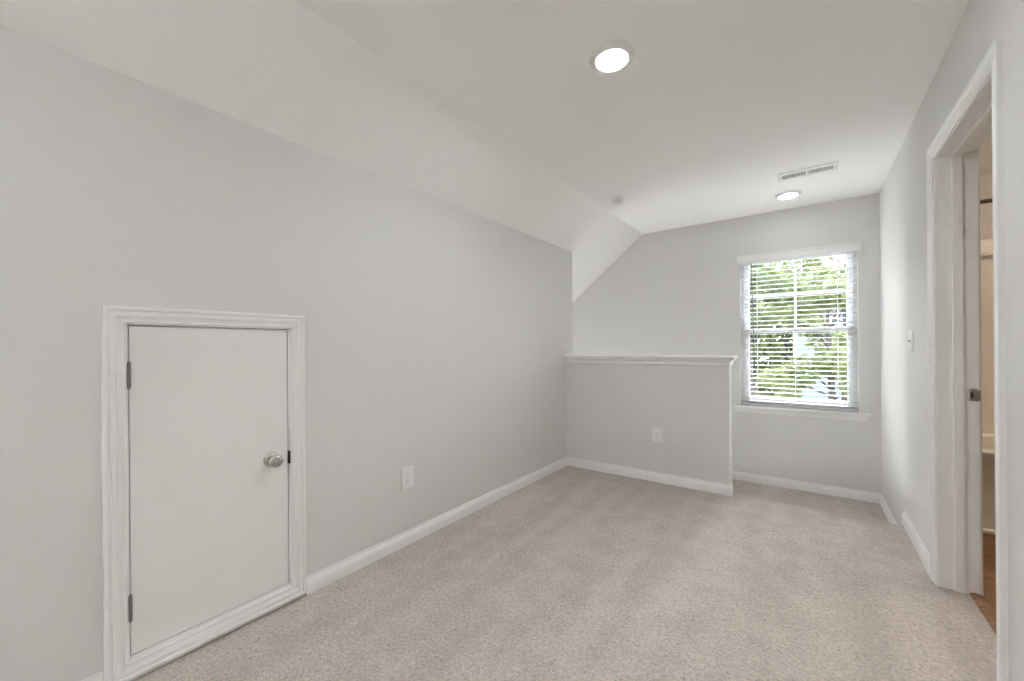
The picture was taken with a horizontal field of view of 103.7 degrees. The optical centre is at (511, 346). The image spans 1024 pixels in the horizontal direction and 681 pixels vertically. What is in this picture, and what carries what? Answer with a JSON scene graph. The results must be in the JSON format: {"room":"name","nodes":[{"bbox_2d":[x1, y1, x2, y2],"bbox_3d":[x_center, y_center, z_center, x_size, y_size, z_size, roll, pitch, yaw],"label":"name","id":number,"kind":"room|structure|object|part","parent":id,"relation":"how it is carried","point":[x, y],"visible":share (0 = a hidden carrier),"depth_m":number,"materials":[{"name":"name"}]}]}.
{"room":"attic loft room","nodes":[
{"label":"attic loft room","id":0,"kind":"room"},
{"bbox_2d":[0,26,572,680],"bbox_3d":[-1.191,0.150,1.708,0.115,2.240,5.937,0,0,36],"label":"wall","id":1,"kind":"structure","parent":0,"point":[439,333],"depth_m":1.68,"materials":[{"name":"white paint"}]},
{"bbox_2d":[82,671,103,680],"bbox_3d":[-2.130,1.134,0.313,0.014,0.083,2.570,0,0,36],"label":"baseboard","id":2,"kind":"structure","parent":1,"relation":"attached to","point":[99,676],"depth_m":1.34,"materials":[{"name":"white paint"}]},
{"bbox_2d":[101,304,306,680],"bbox_3d":[-1.199,0.505,1.638,0.180,1.297,0.672,0,0,36],"label":"door","id":3,"kind":"structure","parent":1,"relation":"in","point":[204,440],"depth_m":1.56,"materials":[{"name":"white paint"}]},
{"bbox_3d":[-1.038,0.497,1.760,0.066,0.065,0.065,0,0,36],"label":"knob","id":4,"kind":"part","parent":3,"relation":"part of","materials":[{"name":"silver metal"}]},
{"bbox_2d":[401,465,413,490],"bbox_3d":[-0.617,0.775,2.377,0.008,0.130,0.090,0,0,36],"label":"wall outlet","id":5,"kind":"object","parent":1,"relation":"attached to","point":[407,473],"visible":1,"depth_m":2.37,"materials":[{"name":"white plastic"}]},
{"bbox_2d":[306,457,567,595],"bbox_3d":[-0.211,1.122,2.919,0.014,0.083,2.552,0,0,36],"label":"baseboard","id":6,"kind":"structure","parent":1,"relation":"attached to","point":[316,581],"depth_m":2.41,"materials":[{"name":"white paint"}]},
{"bbox_2d":[0,0,641,302],"bbox_3d":[-1.276,-0.570,2.357,2.058,1.679,7.088,0,0,36],"label":"ceiling","id":7,"kind":"structure","parent":0,"point":[277,67],"depth_m":1.76,"materials":[{"name":"white paint"}]},
{"bbox_2d":[133,466,996,680],"bbox_3d":[0.894,1.278,0.706,4.915,0.250,6.988,0,0,36],"label":"floor","id":8,"kind":"structure","parent":0,"point":[575,573],"depth_m":1.80,"materials":[{"name":"beige carpet"}]},
{"bbox_2d":[982,431,995,534],"bbox_3d":[3.585,0.884,2.489,1.530,0.500,0.868,0,0,36],"label":"bathtub","id":9,"kind":"object","parent":8,"relation":"on","point":[988,438],"visible":0.02,"depth_m":2.47,"materials":[{"name":"white ceramic"}]},
{"bbox_2d":[980,239,994,431],"bbox_3d":[3.585,-0.086,2.500,1.530,1.440,0.838,0,0,36],"label":"tub surround","id":10,"kind":"object","parent":9,"relation":"on","point":[987,304],"visible":0.02,"depth_m":3.01,"materials":[{"name":"beige plastic"}]},
{"bbox_2d":[980,239,992,256],"bbox_3d":[3.815,-0.742,2.803,1.510,0.130,0.073,0,0,36],"label":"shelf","id":11,"kind":"object","parent":10,"relation":"attached to","point":[986,245],"depth_m":3.00,"materials":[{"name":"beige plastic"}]},
{"bbox_2d":[295,0,991,233],"bbox_3d":[1.207,-1.360,0.526,4.362,0.140,7.088,0,0,36],"label":"ceiling","id":12,"kind":"structure","parent":0,"point":[715,100],"depth_m":1.97,"materials":[{"name":"white paint"}]},
{"bbox_2d":[589,40,634,72],"bbox_3d":[0.442,-1.273,1.778,0.196,0.019,0.196,0,0,36],"label":"recessed light","id":13,"kind":"object","parent":12,"relation":"in","point":[613,55],"visible":1,"depth_m":1.75,"materials":[{"name":"white plastic"}]},
{"bbox_2d":[611,197,623,203],"bbox_3d":[0.914,-1.266,3.491,0.106,0.037,0.106,0,0,36],"label":"smoke detector","id":14,"kind":"object","parent":12,"relation":"attached to","point":[616,200],"visible":1,"depth_m":3.46,"materials":[{"name":"white plastic"}]},
{"bbox_2d":[774,190,801,198],"bbox_3d":[2.340,-1.286,3.412,0.196,0.019,0.196,0,0,36],"label":"recessed light","id":15,"kind":"object","parent":12,"relation":"in","point":[788,194],"visible":1,"depth_m":3.38,"materials":[{"name":"white plastic"}]},
{"bbox_2d":[777,161,838,181],"bbox_3d":[2.182,-1.291,2.975,0.360,0.007,0.174,0,0,36],"label":"ceiling vent","id":16,"kind":"object","parent":12,"relation":"in","point":[833,166],"visible":1,"depth_m":2.96,"materials":[{"name":"white plastic"}]},
{"bbox_2d":[566,363,732,484],"bbox_3d":[0.543,2.129,4.040,2.955,4.060,0.140,0,0,36],"label":"wall","id":17,"kind":"structure","parent":0,"point":[613,410],"depth_m":3.45,"materials":[{"name":"white paint"}]},
{"bbox_2d":[568,457,732,496],"bbox_3d":[1.141,1.112,3.547,1.421,0.083,0.092,0,0,36],"label":"baseboard","id":18,"kind":"structure","parent":17,"relation":"attached to","point":[696,484],"depth_m":3.43,"materials":[{"name":"white paint"}]},
{"bbox_2d":[565,355,737,365],"bbox_3d":[1.162,0.113,3.575,1.460,0.072,0.212,0,0,36],"label":"trim","id":19,"kind":"structure","parent":17,"relation":"attached to","point":[612,359],"depth_m":3.44,"materials":[{"name":"white paint"}]},
{"bbox_2d":[652,428,661,442],"bbox_3d":[1.236,0.757,3.431,0.082,0.118,0.008,0,0,36],"label":"wall outlet","id":20,"kind":"object","parent":17,"relation":"attached to","point":[656,433],"visible":1,"depth_m":3.43,"materials":[{"name":"white plastic"}]},
{"bbox_2d":[572,173,992,493],"bbox_3d":[2.495,1.424,3.962,6.400,5.440,0.177,0,0,36],"label":"wall","id":21,"kind":"structure","parent":0,"point":[677,291],"depth_m":4.01,"materials":[{"name":"white paint"}]},
{"bbox_2d":[733,251,870,421],"bbox_3d":[2.677,-0.128,3.793,1.034,1.545,0.192,0,0,36],"label":"window","id":22,"kind":"structure","parent":21,"relation":"in","point":[852,353],"depth_m":3.73,"materials":[{"name":"white plastic"}]},
{"bbox_2d":[737,242,860,411],"bbox_3d":[2.650,-0.166,3.765,0.937,1.470,0.100,0,0,36],"label":"window blind","id":23,"kind":"object","parent":22,"relation":"attached to","point":[854,246],"visible":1,"depth_m":3.75,"materials":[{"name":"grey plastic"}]},
{"bbox_3d":[2.419,-0.132,3.963,0.006,1.377,0.056,0,0,36],"label":"ladder cord","id":24,"kind":"part","parent":23,"relation":"part of","materials":[{"name":"white fabric"}]},
{"bbox_3d":[2.664,-0.134,3.783,0.006,1.377,0.056,0,0,36],"label":"ladder cord","id":25,"kind":"part","parent":23,"relation":"part of","materials":[{"name":"white fabric"}]},
{"bbox_3d":[2.670,0.559,3.782,0.885,0.019,0.050,0,0,36],"label":"rail","id":26,"kind":"part","parent":23,"relation":"part of","materials":[{"name":"grey plastic"}]},
{"bbox_3d":[2.916,-0.136,3.597,0.006,1.377,0.056,0,0,36],"label":"ladder cord","id":27,"kind":"part","parent":23,"relation":"part of","materials":[{"name":"white fabric"}]},
{"bbox_3d":[2.717,-0.506,3.858,0.837,0.730,0.030,0,0,36],"label":"sash","id":28,"kind":"part","parent":22,"relation":"part of","materials":[{"name":"white plastic"}]},
{"bbox_3d":[2.702,0.180,3.830,0.837,0.727,0.030,0,0,36],"label":"sash","id":29,"kind":"part","parent":22,"relation":"part of","materials":[{"name":"white plastic"}]},
{"bbox_3d":[2.661,0.584,3.764,1.034,0.020,0.122,0,0,36],"label":"sill","id":30,"kind":"part","parent":22,"relation":"part of","materials":[{"name":"white paint"}]},
{"bbox_2d":[732,470,896,523],"bbox_3d":[2.289,1.288,3.389,1.339,0.083,1.013,0,0,36],"label":"baseboard","id":31,"kind":"structure","parent":21,"relation":"attached to","point":[861,495],"depth_m":3.64,"materials":[{"name":"white paint"}]},
{"bbox_2d":[879,0,1023,680],"bbox_3d":[1.132,0.181,0.588,0.136,2.940,6.888,0,0,36],"label":"wall","id":32,"kind":"structure","parent":0,"point":[903,194],"depth_m":2.04,"materials":[{"name":"white paint"}]},
{"bbox_2d":[907,331,913,351],"bbox_3d":[2.362,-0.033,2.390,0.018,0.122,0.124,0,0,36],"label":"light switch","id":33,"kind":"object","parent":32,"relation":"attached to","point":[910,340],"visible":1,"depth_m":2.37,"materials":[{"name":"white plastic"}]},
{"bbox_2d":[901,511,929,575],"bbox_3d":[2.304,1.102,2.295,0.014,0.083,0.772,0,0,36],"label":"baseboard","id":34,"kind":"structure","parent":32,"relation":"attached to","point":[920,548],"depth_m":2.25,"materials":[{"name":"white paint"}]},
{"bbox_2d":[926,36,1008,680],"bbox_3d":[1.857,0.099,1.573,0.170,2.134,0.911,0,0,36],"label":"door frame","id":35,"kind":"structure","parent":32,"relation":"in","point":[953,156],"depth_m":1.86,"materials":[{"name":"white paint"}]},
{"bbox_3d":[2.130,0.221,1.853,0.044,0.057,0.006,0,0,32],"label":"strike plate","id":36,"kind":"part","parent":35,"relation":"part of","materials":[{"name":"silver metal"}]},
{"bbox_3d":[1.919,0.089,1.528,0.017,2.114,0.911,0,0,36],"label":"casing","id":37,"kind":"part","parent":35,"relation":"part of","materials":[{"name":"white paint"}]},
{"bbox_3d":[3.028,0.017,1.178,2.220,2.640,3.688,0,0,36],"label":"wall","id":38,"kind":"structure","parent":0,"visible":0},
{"bbox_2d":[980,198,992,203],"bbox_3d":[3.564,-0.901,1.991,2.110,0.068,0.068,0,0,36],"label":"shower rod","id":39,"kind":"object","parent":38,"relation":"attached to","point":[990,200],"visible":0.02,"depth_m":2.46,"materials":[{"name":"brown metal"}]},
{"label":"outside","id":40,"kind":"structure","parent":0,"visible":0},
{"bbox_2d":[754,362,781,397],"bbox_3d":[28.303,3.405,38.397,80.000,1.510,85.000,0,0,36],"label":"ground","id":41,"kind":"structure","parent":40,"point":[761,393],"depth_m":32.92,"materials":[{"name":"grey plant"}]},
{"bbox_2d":[750,300,760,357],"bbox_3d":[12.614,-0.686,23.948,3.901,9.656,4.533,0,0,-29],"label":"tree","id":42,"kind":"object","parent":41,"relation":"on","point":[755,305],"visible":0.02,"depth_m":22.89,"materials":[{"name":"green plant"}]},
{"bbox_2d":[750,264,809,396],"bbox_3d":[10.108,-0.271,17.232,4.019,8.847,4.686,0,0,15],"label":"tree","id":43,"kind":"object","parent":41,"relation":"on","point":[760,319],"visible":0.18,"depth_m":16.21,"materials":[{"name":"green plant"}]},
{"bbox_2d":[773,386,802,399],"bbox_3d":[14.482,3.113,21.408,2.227,2.147,2.135,0,0,-41],"label":"shrub","id":44,"kind":"object","parent":41,"relation":"on","point":[780,393],"visible":0.14,"depth_m":20.90,"materials":[{"name":"green plant"}]},
{"bbox_2d":[752,257,840,394],"bbox_3d":[24.494,-2.565,32.893,51.560,13.889,10.205,0,0,36],"label":"tree line","id":45,"kind":"object","parent":41,"relation":"on","point":[763,342],"visible":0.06,"depth_m":32.76,"materials":[{"name":"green plant"}]},
{"bbox_2d":[755,263,847,401],"bbox_3d":[13.391,0.216,17.907,4.551,7.826,5.042,0,0,15],"label":"tree","id":46,"kind":"object","parent":41,"relation":"on","point":[828,354],"visible":0.62,"depth_m":17.61,"materials":[{"name":"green plant"}]},
{"bbox_2d":[789,307,842,401],"bbox_3d":[20.700,0.625,25.742,4.800,7.100,5.800,0,0,36],"label":"house","id":47,"kind":"structure","parent":41,"relation":"on","point":[796,351],"depth_m":24.43,"materials":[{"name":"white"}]},
{"bbox_3d":[17.550,1.148,24.934,0.180,5.900,0.080,0,0,36],"label":"corner post","id":48,"kind":"part","parent":47,"relation":"part of","materials":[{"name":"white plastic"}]},
{"bbox_2d":[828,255,847,402],"bbox_3d":[16.552,-1.197,20.240,2.886,10.605,2.597,0,0,36],"label":"bare tree","id":49,"kind":"object","parent":41,"relation":"on","point":[843,399],"visible":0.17,"depth_m":20.02,"materials":[{"name":"grey plant"}]}
]}

